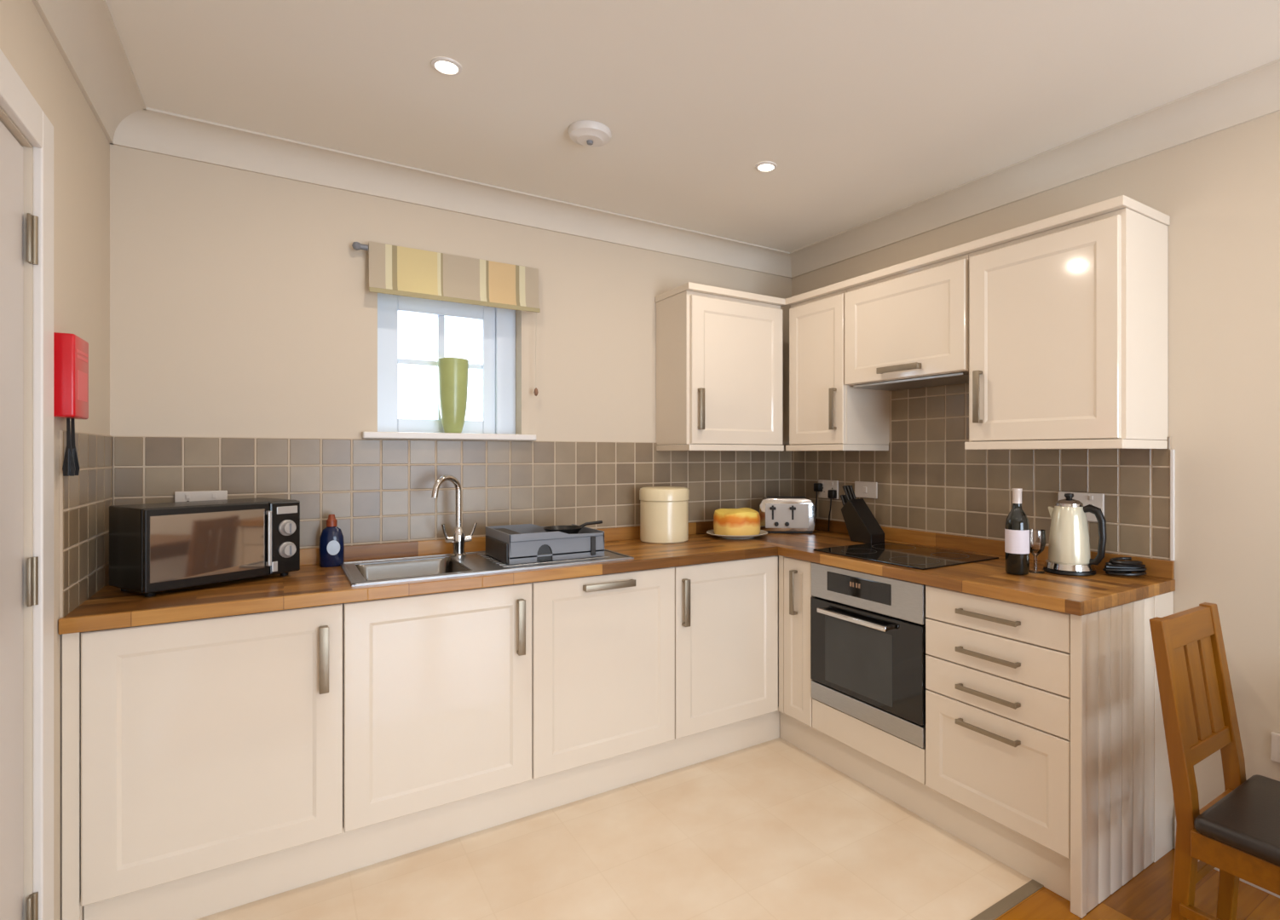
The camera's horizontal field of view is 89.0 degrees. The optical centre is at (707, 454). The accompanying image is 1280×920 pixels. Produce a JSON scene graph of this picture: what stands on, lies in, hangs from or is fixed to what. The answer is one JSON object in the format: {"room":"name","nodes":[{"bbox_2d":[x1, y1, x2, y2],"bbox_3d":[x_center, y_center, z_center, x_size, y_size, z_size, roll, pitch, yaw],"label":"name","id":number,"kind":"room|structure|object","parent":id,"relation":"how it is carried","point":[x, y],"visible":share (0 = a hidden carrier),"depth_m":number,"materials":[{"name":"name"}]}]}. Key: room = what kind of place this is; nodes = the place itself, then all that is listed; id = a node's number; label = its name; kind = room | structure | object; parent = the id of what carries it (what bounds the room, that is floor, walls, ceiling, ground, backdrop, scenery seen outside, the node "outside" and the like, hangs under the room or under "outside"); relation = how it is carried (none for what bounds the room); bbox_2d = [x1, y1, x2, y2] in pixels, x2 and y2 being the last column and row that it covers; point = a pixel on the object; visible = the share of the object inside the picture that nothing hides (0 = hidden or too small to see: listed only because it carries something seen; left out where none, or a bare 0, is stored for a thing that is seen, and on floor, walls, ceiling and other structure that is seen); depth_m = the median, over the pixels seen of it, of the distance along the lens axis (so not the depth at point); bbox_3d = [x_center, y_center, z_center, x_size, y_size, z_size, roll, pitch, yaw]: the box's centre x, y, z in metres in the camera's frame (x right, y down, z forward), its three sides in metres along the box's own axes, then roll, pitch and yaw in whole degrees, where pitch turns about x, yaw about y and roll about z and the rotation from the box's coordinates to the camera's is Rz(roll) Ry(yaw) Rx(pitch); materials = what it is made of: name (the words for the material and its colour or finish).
{"room":"kitchen","nodes":[
{"label":"kitchen","id":0,"kind":"room"},
{"bbox_2d":[0,0,109,919],"bbox_3d":[-0.603,0.091,-0.031,0.100,2.575,5.200,0,0,-34],"label":"wall","id":1,"kind":"structure","parent":0,"point":[81,147],"depth_m":1.66,"materials":[{"name":"paint"}]},
{"bbox_2d":[0,48,53,919],"bbox_3d":[-1.352,0.267,1.116,0.117,2.125,1.010,0,0,-34],"label":"door","id":2,"kind":"structure","parent":1,"relation":"in","point":[16,100],"depth_m":1.45,"materials":[{"name":"paint"}]},
{"bbox_2d":[53,332,88,476],"bbox_3d":[-1.635,-0.124,1.662,0.047,0.356,0.144,0,0,-34],"label":"blanket","id":3,"kind":"object","parent":1,"relation":"attached to","point":[71,352],"visible":0.93,"depth_m":1.62,"materials":[{"name":"red plastic"}]},
{"bbox_2d":[76,349,87,402],"bbox_3d":[-1.616,-0.203,1.674,0.001,0.127,0.110,0,0,-34],"label":"fire blanket label","id":4,"kind":"object","parent":3,"relation":"attached to","point":[82,354],"depth_m":1.67,"materials":[{"name":"red plastic"}]},
{"bbox_2d":[59,430,112,618],"bbox_3d":[-1.827,0.180,1.917,0.008,0.487,0.600,0,0,-34],"label":"wall tiles","id":5,"kind":"structure","parent":1,"relation":"attached to","point":[86,498],"depth_m":1.85,"materials":[{"name":"tile"}]},
{"bbox_2d":[31,0,146,144],"bbox_3d":[-0.545,-1.092,0.068,0.106,0.108,5.100,0,0,-34],"label":"trim","id":6,"kind":"structure","parent":1,"relation":"attached to","point":[84,32],"depth_m":1.80,"materials":[{"name":"paint"}]},
{"bbox_2d":[109,144,791,684],"bbox_3d":[-0.823,0.091,3.098,3.188,2.575,0.260,0,0,-34],"label":"wall","id":7,"kind":"structure","parent":0,"point":[242,304],"depth_m":2.47,"materials":[{"name":"paint"}]},
{"bbox_2d":[351,241,540,396],"bbox_3d":[-1.078,-0.549,2.725,0.737,0.573,0.077,0,0,-34],"label":"window blind","id":8,"kind":"object","parent":7,"relation":"attached to","point":[393,269],"visible":1,"depth_m":2.70,"materials":[{"name":"fabric"}]},
{"bbox_2d":[377,293,515,434],"bbox_3d":[-1.152,-0.411,2.869,0.584,0.639,0.078,0,0,-34],"label":"window","id":9,"kind":"structure","parent":7,"relation":"in","point":[497,366],"depth_m":2.88,"materials":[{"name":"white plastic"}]},
{"bbox_2d":[362,431,536,440],"bbox_3d":[-1.100,-0.078,2.791,0.694,0.028,0.144,0,0,-34],"label":"window sill","id":10,"kind":"structure","parent":7,"relation":"attached to","point":[405,435],"depth_m":2.71,"materials":[{"name":"white paint"}]},
{"bbox_2d":[437,357,468,432],"bbox_3d":[-1.095,-0.251,2.786,0.127,0.318,0.127,0,0,-34],"label":"vase","id":11,"kind":"object","parent":10,"relation":"on","point":[452,373],"visible":0.91,"depth_m":2.74,"materials":[{"name":"green ceramic"}]},
{"bbox_2d":[113,436,791,549],"bbox_3d":[-0.749,0.180,2.986,2.970,0.487,0.008,0,0,-34],"label":"wall tiles","id":12,"kind":"structure","parent":7,"relation":"attached to","point":[377,491],"depth_m":2.72,"materials":[{"name":"tile"}]},
{"bbox_2d":[174,490,227,502],"bbox_3d":[-1.784,0.171,2.284,0.147,0.086,0.016,0,0,-34],"label":"wall socket","id":13,"kind":"object","parent":12,"relation":"attached to","point":[198,495],"visible":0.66,"depth_m":2.28,"materials":[{"name":"white plastic"}]},
{"bbox_2d":[113,107,791,278],"bbox_3d":[-0.722,-1.092,2.945,2.988,0.108,0.106,0,0,-34],"label":"trim","id":14,"kind":"structure","parent":7,"relation":"attached to","point":[150,129],"depth_m":2.64,"materials":[{"name":"paint"}]},
{"bbox_2d":[656,290,782,445],"bbox_3d":[0.072,-0.413,3.323,0.577,0.726,0.348,0,0,-34],"label":"upper cabinet","id":15,"kind":"object","parent":7,"relation":"attached to","point":[719,359],"visible":0.98,"depth_m":3.19,"materials":[{"name":"beige wood"}]},
{"bbox_2d":[656,443,888,451],"bbox_3d":[0.315,-0.034,3.251,0.902,0.030,0.736,0,0,-34],"label":"cabinet light rail","id":16,"kind":"object","parent":15,"relation":"attached to","point":[843,447],"visible":1,"depth_m":3.17,"materials":[{"name":"white wood"}]},
{"bbox_2d":[196,684,1031,919],"bbox_3d":[-0.287,1.379,2.288,3.188,0.100,1.882,0,0,-34],"label":"floor","id":17,"kind":"structure","parent":0,"point":[770,830],"depth_m":2.11,"materials":[{"name":"beige tile"}]},
{"bbox_2d":[61,632,83,919],"bbox_3d":[-1.808,0.895,1.915,0.034,0.868,0.564,0,0,-34],"label":"filler panel","id":18,"kind":"object","parent":17,"relation":"on","point":[72,909],"visible":0.24,"depth_m":1.68,"materials":[{"name":"white wood"}]},
{"bbox_2d":[80,603,342,906],"bbox_3d":[-1.533,0.821,2.076,0.598,0.717,0.600,0,0,-34],"label":"base cabinet","id":19,"kind":"object","parent":17,"relation":"on","point":[207,745],"visible":0.96,"depth_m":1.83,"materials":[{"name":"beige wood"}]},
{"bbox_2d":[58,518,1175,634],"bbox_3d":[-0.210,0.408,2.173,2.985,0.102,1.956,0,0,-34],"label":"countertop","id":20,"kind":"structure","parent":19,"relation":"on","point":[313,585],"depth_m":2.22,"materials":[{"name":"brown wood"}]},
{"bbox_2d":[109,497,299,597],"bbox_3d":[-1.620,0.288,2.118,0.278,0.262,0.435,0,0,29],"label":"microwave","id":21,"kind":"object","parent":20,"relation":"on","point":[153,548],"visible":1,"depth_m":2.00,"materials":[{"name":"black metal"}]},
{"bbox_2d":[318,513,344,567],"bbox_3d":[-1.414,0.321,2.436,0.082,0.196,0.052,0,0,-26],"label":"detergent bottle","id":22,"kind":"object","parent":20,"relation":"on","point":[331,544],"visible":0.98,"depth_m":2.42,"materials":[{"name":"blue plastic"}]},
{"bbox_2d":[431,474,477,557],"bbox_3d":[-1.037,0.247,2.623,0.071,0.333,0.190,0,0,41],"label":"mixer tap","id":23,"kind":"object","parent":20,"relation":"on","point":[458,539],"visible":1,"depth_m":2.63,"materials":[{"name":"silver metal"}]},
{"bbox_2d":[449,526,467,557],"bbox_3d":[-1.019,0.353,2.650,0.064,0.121,0.064,0,0,-34],"label":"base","id":24,"kind":"object","parent":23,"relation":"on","point":[458,539],"depth_m":2.63,"materials":[{"name":"silver metal"}]},
{"bbox_2d":[340,548,634,587],"bbox_3d":[-0.850,0.492,2.534,0.995,0.164,0.500,0,0,-34],"label":"sink","id":25,"kind":"object","parent":20,"relation":"in","point":[412,568],"visible":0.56,"depth_m":2.50,"materials":[{"name":"metal"}]},
{"bbox_2d":[485,524,604,565],"bbox_3d":[-0.674,0.355,2.660,0.393,0.112,0.343,0,0,-34],"label":"dish rack","id":26,"kind":"object","parent":25,"relation":"on","point":[510,544],"visible":0.98,"depth_m":2.54,"materials":[{"name":"grey plastic"}]},
{"bbox_2d":[542,520,602,534],"bbox_3d":[-0.567,0.308,2.751,0.262,0.044,0.162,0,0,-34],"label":"frying pan","id":27,"kind":"object","parent":26,"relation":"on","point":[566,529],"visible":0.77,"depth_m":2.77,"materials":[{"name":"black metal"}]},
{"bbox_2d":[639,486,689,543],"bbox_3d":[-0.212,0.288,3.160,0.242,0.262,0.242,0,0,-34],"label":"tin","id":28,"kind":"object","parent":20,"relation":"on","point":[664,510],"visible":1,"depth_m":3.06,"materials":[{"name":"beige metal"}]},
{"bbox_2d":[706,530,767,539],"bbox_3d":[0.149,0.406,3.303,0.316,0.026,0.316,0,0,-34],"label":"plate","id":29,"kind":"object","parent":20,"relation":"on","point":[762,533],"visible":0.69,"depth_m":3.22,"materials":[{"name":"white ceramic"}]},
{"bbox_2d":[713,507,760,536],"bbox_3d":[0.149,0.340,3.306,0.242,0.130,0.241,0,0,-34],"label":"sponge cake","id":30,"kind":"object","parent":29,"relation":"on","point":[742,521],"visible":0.93,"depth_m":3.21,"materials":[{"name":"yellow food"}]},
{"bbox_2d":[759,496,815,534],"bbox_3d":[0.425,0.324,3.497,0.300,0.190,0.177,0,0,4],"label":"toaster","id":31,"kind":"object","parent":20,"relation":"on","point":[778,515],"visible":0.93,"depth_m":3.43,"materials":[{"name":"silver metal"}]},
{"bbox_2d":[841,498,884,543],"bbox_3d":[0.748,0.317,3.133,0.096,0.203,0.199,0,0,-34],"label":"knife block","id":32,"kind":"object","parent":20,"relation":"on","point":[862,527],"visible":0.98,"depth_m":3.10,"materials":[{"name":"black plastic"}]},
{"bbox_2d":[839,495,845,506],"bbox_3d":[0.669,0.232,3.195,0.019,0.068,0.042,0,0,-34],"label":"knife","id":33,"kind":"object","parent":32,"relation":"in","point":[840,496],"visible":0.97,"depth_m":3.19,"materials":[{"name":"black plastic"}]},
{"bbox_2d":[842,485,850,501],"bbox_3d":[0.681,0.196,3.175,0.019,0.090,0.052,0,0,-34],"label":"knife","id":34,"kind":"object","parent":32,"relation":"on","point":[844,488],"visible":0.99,"depth_m":3.17,"materials":[{"name":"black plastic"}]},
{"bbox_2d":[846,485,853,499],"bbox_3d":[0.699,0.196,3.187,0.019,0.090,0.052,0,0,-34],"label":"knife","id":35,"kind":"object","parent":32,"relation":"on","point":[847,487],"visible":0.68,"depth_m":3.18,"materials":[{"name":"black plastic"}]},
{"bbox_2d":[848,485,856,499],"bbox_3d":[0.717,0.196,3.199,0.019,0.090,0.052,0,0,-34],"label":"knife","id":36,"kind":"object","parent":32,"relation":"on","point":[850,487],"visible":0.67,"depth_m":3.20,"materials":[{"name":"black plastic"}]},
{"bbox_2d":[813,541,998,570],"bbox_3d":[0.817,0.416,2.720,0.470,0.006,0.580,0,0,-34],"label":"cooktop","id":37,"kind":"object","parent":20,"relation":"in","point":[902,555],"visible":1,"depth_m":2.67,"materials":[{"name":"black glass"}]},
{"bbox_2d":[1004,488,1029,575],"bbox_3d":[1.089,0.269,2.282,0.078,0.301,0.078,0,0,-34],"label":"wine bottle","id":38,"kind":"object","parent":20,"relation":"on","point":[1017,527],"visible":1,"depth_m":2.25,"materials":[{"name":"black glass"}]},
{"bbox_2d":[1029,529,1046,573],"bbox_3d":[1.172,0.344,2.317,0.068,0.150,0.068,0,0,-34],"label":"drinking glass","id":39,"kind":"object","parent":20,"relation":"on","point":[1043,542],"visible":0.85,"depth_m":2.30,"materials":[{"name":"clear glass"}]},
{"bbox_2d":[1043,493,1106,576],"bbox_3d":[1.290,0.278,2.311,0.167,0.282,0.172,0,0,-1],"label":"kettle","id":40,"kind":"object","parent":20,"relation":"on","point":[1069,546],"visible":1,"depth_m":2.26,"materials":[{"name":"beige metal"}]},
{"bbox_2d":[1102,557,1147,576],"bbox_3d":[1.438,0.388,2.235,0.107,0.061,0.108,0,0,-34],"label":"power cord","id":41,"kind":"object","parent":20,"relation":"on","point":[1116,567],"visible":1,"depth_m":2.22,"materials":[{"name":"black plastic"}]},
{"bbox_2d":[83,705,779,919],"bbox_3d":[-0.664,1.255,2.389,2.394,0.148,0.016,0,0,-34],"label":"plinth","id":42,"kind":"object","parent":17,"relation":"on","point":[197,896],"visible":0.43,"depth_m":2.16,"materials":[{"name":"beige wood"}]},
{"bbox_2d":[342,582,531,832],"bbox_3d":[-1.032,0.821,2.407,0.598,0.717,0.600,0,0,-34],"label":"base cabinet","id":43,"kind":"object","parent":17,"relation":"on","point":[437,687],"visible":0.95,"depth_m":2.16,"materials":[{"name":"beige wood"}]},
{"bbox_2d":[531,566,674,779],"bbox_3d":[-0.532,0.821,2.738,0.598,0.717,0.600,0,0,-34],"label":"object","id":44,"kind":"object","parent":17,"relation":"on","point":[603,646],"visible":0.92,"depth_m":2.49,"materials":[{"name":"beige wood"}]},
{"bbox_2d":[674,555,778,739],"bbox_3d":[-0.052,0.821,3.056,0.548,0.717,0.600,0,0,-34],"label":"base cabinet","id":45,"kind":"object","parent":17,"relation":"on","point":[726,613],"visible":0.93,"depth_m":2.82,"materials":[{"name":"beige wood"}]},
{"bbox_2d":[778,555,812,726],"bbox_3d":[0.603,0.821,3.035,0.580,0.716,0.217,0,0,-34],"label":"base cabinet","id":46,"kind":"object","parent":17,"relation":"on","point":[795,700],"visible":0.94,"depth_m":2.89,"materials":[{"name":"beige wood"}]},
{"bbox_2d":[812,698,925,784],"bbox_3d":[0.619,1.115,2.559,0.018,0.125,0.585,0,0,-34],"label":"filler panel","id":47,"kind":"object","parent":17,"relation":"on","point":[908,758],"visible":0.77,"depth_m":2.51,"materials":[{"name":"white wood"}]},
{"bbox_2d":[810,562,927,748],"bbox_3d":[0.814,0.755,2.689,0.590,0.584,0.583,0,0,-34],"label":"oven","id":48,"kind":"object","parent":47,"relation":"on","point":[867,631],"visible":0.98,"depth_m":2.51,"materials":[{"name":"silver metal"}]},
{"bbox_2d":[779,711,1070,901],"bbox_3d":[0.721,1.255,2.480,0.016,0.148,1.359,0,0,-34],"label":"plinth","id":49,"kind":"object","parent":17,"relation":"on","point":[1023,855],"visible":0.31,"depth_m":2.31,"materials":[{"name":"beige wood"}]},
{"bbox_2d":[925,585,1070,859],"bbox_3d":[1.138,0.821,2.245,0.600,0.716,0.506,0,0,-34],"label":"drawer unit","id":50,"kind":"object","parent":17,"relation":"on","point":[998,671],"visible":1,"depth_m":2.06,"materials":[{"name":"beige wood"}]},
{"bbox_2d":[970,879,1043,919],"bbox_3d":[0.242,1.352,1.490,2.988,0.054,0.036,0,0,-34],"label":"threshold strip","id":51,"kind":"object","parent":17,"relation":"on","point":[995,911],"depth_m":1.92,"materials":[{"name":"silver metal"}]},
{"bbox_2d":[105,0,1279,252],"bbox_3d":[0.651,-1.186,0.871,3.188,0.080,5.320,0,0,-34],"label":"ceiling","id":52,"kind":"structure","parent":0,"point":[865,111],"depth_m":2.01,"materials":[{"name":"paint"}]},
{"bbox_2d":[430,56,462,75],"bbox_3d":[-0.769,-1.142,1.908,0.088,0.006,0.088,0,0,-34],"label":"recessed light","id":53,"kind":"object","parent":52,"relation":"in","point":[446,66],"visible":1,"depth_m":1.90,"materials":[{"name":"white paint"}]},
{"bbox_2d":[567,120,611,147],"bbox_3d":[-0.417,-1.122,2.293,0.152,0.046,0.152,0,0,-34],"label":"smoke detector","id":54,"kind":"object","parent":52,"relation":"attached to","point":[585,133],"visible":1,"depth_m":2.25,"materials":[{"name":"white paint"}]},
{"bbox_2d":[755,161,777,172],"bbox_3d":[0.232,-1.142,2.572,0.088,0.006,0.088,0,0,-34],"label":"recessed light","id":55,"kind":"object","parent":52,"relation":"in","point":[766,166],"visible":1,"depth_m":2.57,"materials":[{"name":"white paint"}]},
{"bbox_2d":[791,110,1279,849],"bbox_3d":[1.972,0.091,1.674,0.100,2.575,5.200,0,0,-34],"label":"wall","id":56,"kind":"structure","parent":0,"point":[1219,192],"depth_m":2.07,"materials":[{"name":"paint"}]},
{"bbox_2d":[789,288,889,445],"bbox_3d":[0.644,-0.413,3.270,0.348,0.726,0.400,0,0,-34],"label":"upper cabinet","id":57,"kind":"object","parent":56,"relation":"attached to","point":[823,410],"visible":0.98,"depth_m":3.15,"materials":[{"name":"beige wood"}]},
{"bbox_2d":[844,253,968,391],"bbox_3d":[0.932,-0.543,2.835,0.348,0.465,0.639,0,0,-34],"label":"upper cabinet","id":58,"kind":"object","parent":56,"relation":"attached to","point":[908,330],"visible":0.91,"depth_m":2.72,"materials":[{"name":"beige wood"}]},
{"bbox_2d":[853,372,968,391],"bbox_3d":[0.945,-0.317,2.843,0.260,0.012,0.580,0,0,-34],"label":"range hood","id":59,"kind":"object","parent":58,"relation":"attached to","point":[948,378],"depth_m":2.81,"materials":[{"name":"metal"}]},
{"bbox_2d":[791,382,1170,560],"bbox_3d":[1.028,-0.024,3.001,0.008,0.895,1.944,0,0,-34],"label":"wall tiles","id":60,"kind":"structure","parent":56,"relation":"attached to","point":[927,481],"depth_m":2.83,"materials":[{"name":"tile"}]},
{"bbox_2d":[818,479,838,499],"bbox_3d":[0.657,0.189,3.538,0.016,0.100,0.147,0,0,-34],"label":"wall socket","id":61,"kind":"object","parent":60,"relation":"attached to","point":[827,485],"visible":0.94,"depth_m":3.54,"materials":[{"name":"white plastic"}]},
{"bbox_2d":[813,483,822,529],"bbox_3d":[0.606,0.285,3.580,0.030,0.256,0.056,0,0,-34],"label":"plug","id":62,"kind":"object","parent":61,"relation":"attached to","point":[817,487],"visible":0.91,"depth_m":3.57,"materials":[{"name":"black plastic"}]},
{"bbox_2d":[827,490,836,530],"bbox_3d":[0.666,0.301,3.488,0.030,0.224,0.056,0,0,-34],"label":"plug","id":63,"kind":"object","parent":61,"relation":"attached to","point":[831,493],"visible":1,"depth_m":3.48,"materials":[{"name":"black plastic"}]},
{"bbox_2d":[854,481,877,498],"bbox_3d":[0.807,0.179,3.311,0.016,0.082,0.147,0,0,-34],"label":"wall switch","id":64,"kind":"object","parent":60,"relation":"attached to","point":[862,489],"visible":0.93,"depth_m":3.30,"materials":[{"name":"white plastic"}]},
{"bbox_2d":[1058,491,1104,522],"bbox_3d":[1.394,0.194,2.424,0.016,0.105,0.165,0,0,-34],"label":"wall socket","id":65,"kind":"object","parent":60,"relation":"attached to","point":[1095,499],"visible":0.38,"depth_m":2.39,"materials":[{"name":"white plastic"}]},
{"bbox_2d":[789,58,1279,278],"bbox_3d":[1.858,-1.092,1.658,0.106,0.108,5.100,0,0,-34],"label":"trim","id":66,"kind":"structure","parent":56,"relation":"attached to","point":[1254,94],"depth_m":2.42,"materials":[{"name":"paint"}]},
{"bbox_2d":[968,207,1167,442],"bbox_3d":[1.263,-0.413,2.334,0.348,0.726,0.555,0,0,-34],"label":"upper cabinet","id":67,"kind":"object","parent":56,"relation":"attached to","point":[1068,324],"visible":0.99,"depth_m":2.18,"materials":[{"name":"beige wood"}]},
{"bbox_2d":[655,195,1170,307],"bbox_3d":[0.648,-0.793,2.749,0.916,0.032,1.940,0,0,-34],"label":"crown molding","id":68,"kind":"structure","parent":67,"relation":"on","point":[1121,202],"depth_m":2.53,"materials":[{"name":"white wood"}]},
{"bbox_2d":[964,438,1167,449],"bbox_3d":[1.270,-0.034,2.338,0.316,0.030,0.559,0,0,-34],"label":"cabinet light rail","id":69,"kind":"object","parent":67,"relation":"attached to","point":[1118,444],"visible":1,"depth_m":2.17,"materials":[{"name":"white wood"}]},
{"bbox_2d":[1170,449,1174,560],"bbox_3d":[1.567,0.170,2.185,0.011,0.375,0.010,0,0,-34],"label":"edging","id":70,"kind":"object","parent":56,"relation":"attached to","point":[1172,452],"visible":1,"depth_m":2.18,"materials":[{"name":"white paint"}]},
{"bbox_2d":[1175,816,1279,898],"bbox_3d":[2.437,1.256,0.865,0.018,0.145,3.138,0,0,-34],"label":"baseboard","id":71,"kind":"structure","parent":56,"relation":"attached to","point":[1215,868],"depth_m":1.99,"materials":[{"name":"white paint"}]},
{"bbox_2d":[1270,732,1279,763],"bbox_3d":[1.749,0.884,1.904,0.016,0.086,0.147,0,0,-34],"label":"wall socket","id":72,"kind":"object","parent":56,"relation":"attached to","point":[1275,738],"visible":1,"depth_m":1.95,"materials":[{"name":"white plastic"}]},
{"bbox_2d":[995,848,1279,919],"bbox_3d":[1.185,1.379,0.065,3.188,0.100,3.386,0,0,-34],"label":"floor","id":73,"kind":"structure","parent":0,"point":[1147,896],"depth_m":1.93,"materials":[{"name":"brown wood"}]},
{"bbox_2d":[1070,591,1173,918],"bbox_3d":[1.311,0.894,2.034,0.600,0.869,0.034,0,0,-34],"label":"end panel","id":74,"kind":"object","parent":73,"relation":"on","point":[1121,794],"visible":0.84,"depth_m":1.96,"materials":[{"name":"white wood"}]},
{"bbox_2d":[1149,602,1279,919],"bbox_3d":[1.404,0.873,1.530,0.400,0.912,0.507,0,0,-34],"label":"dining chair","id":75,"kind":"object","parent":73,"relation":"on","point":[1236,833],"visible":1,"depth_m":1.61,"materials":[{"name":"brown wood"}]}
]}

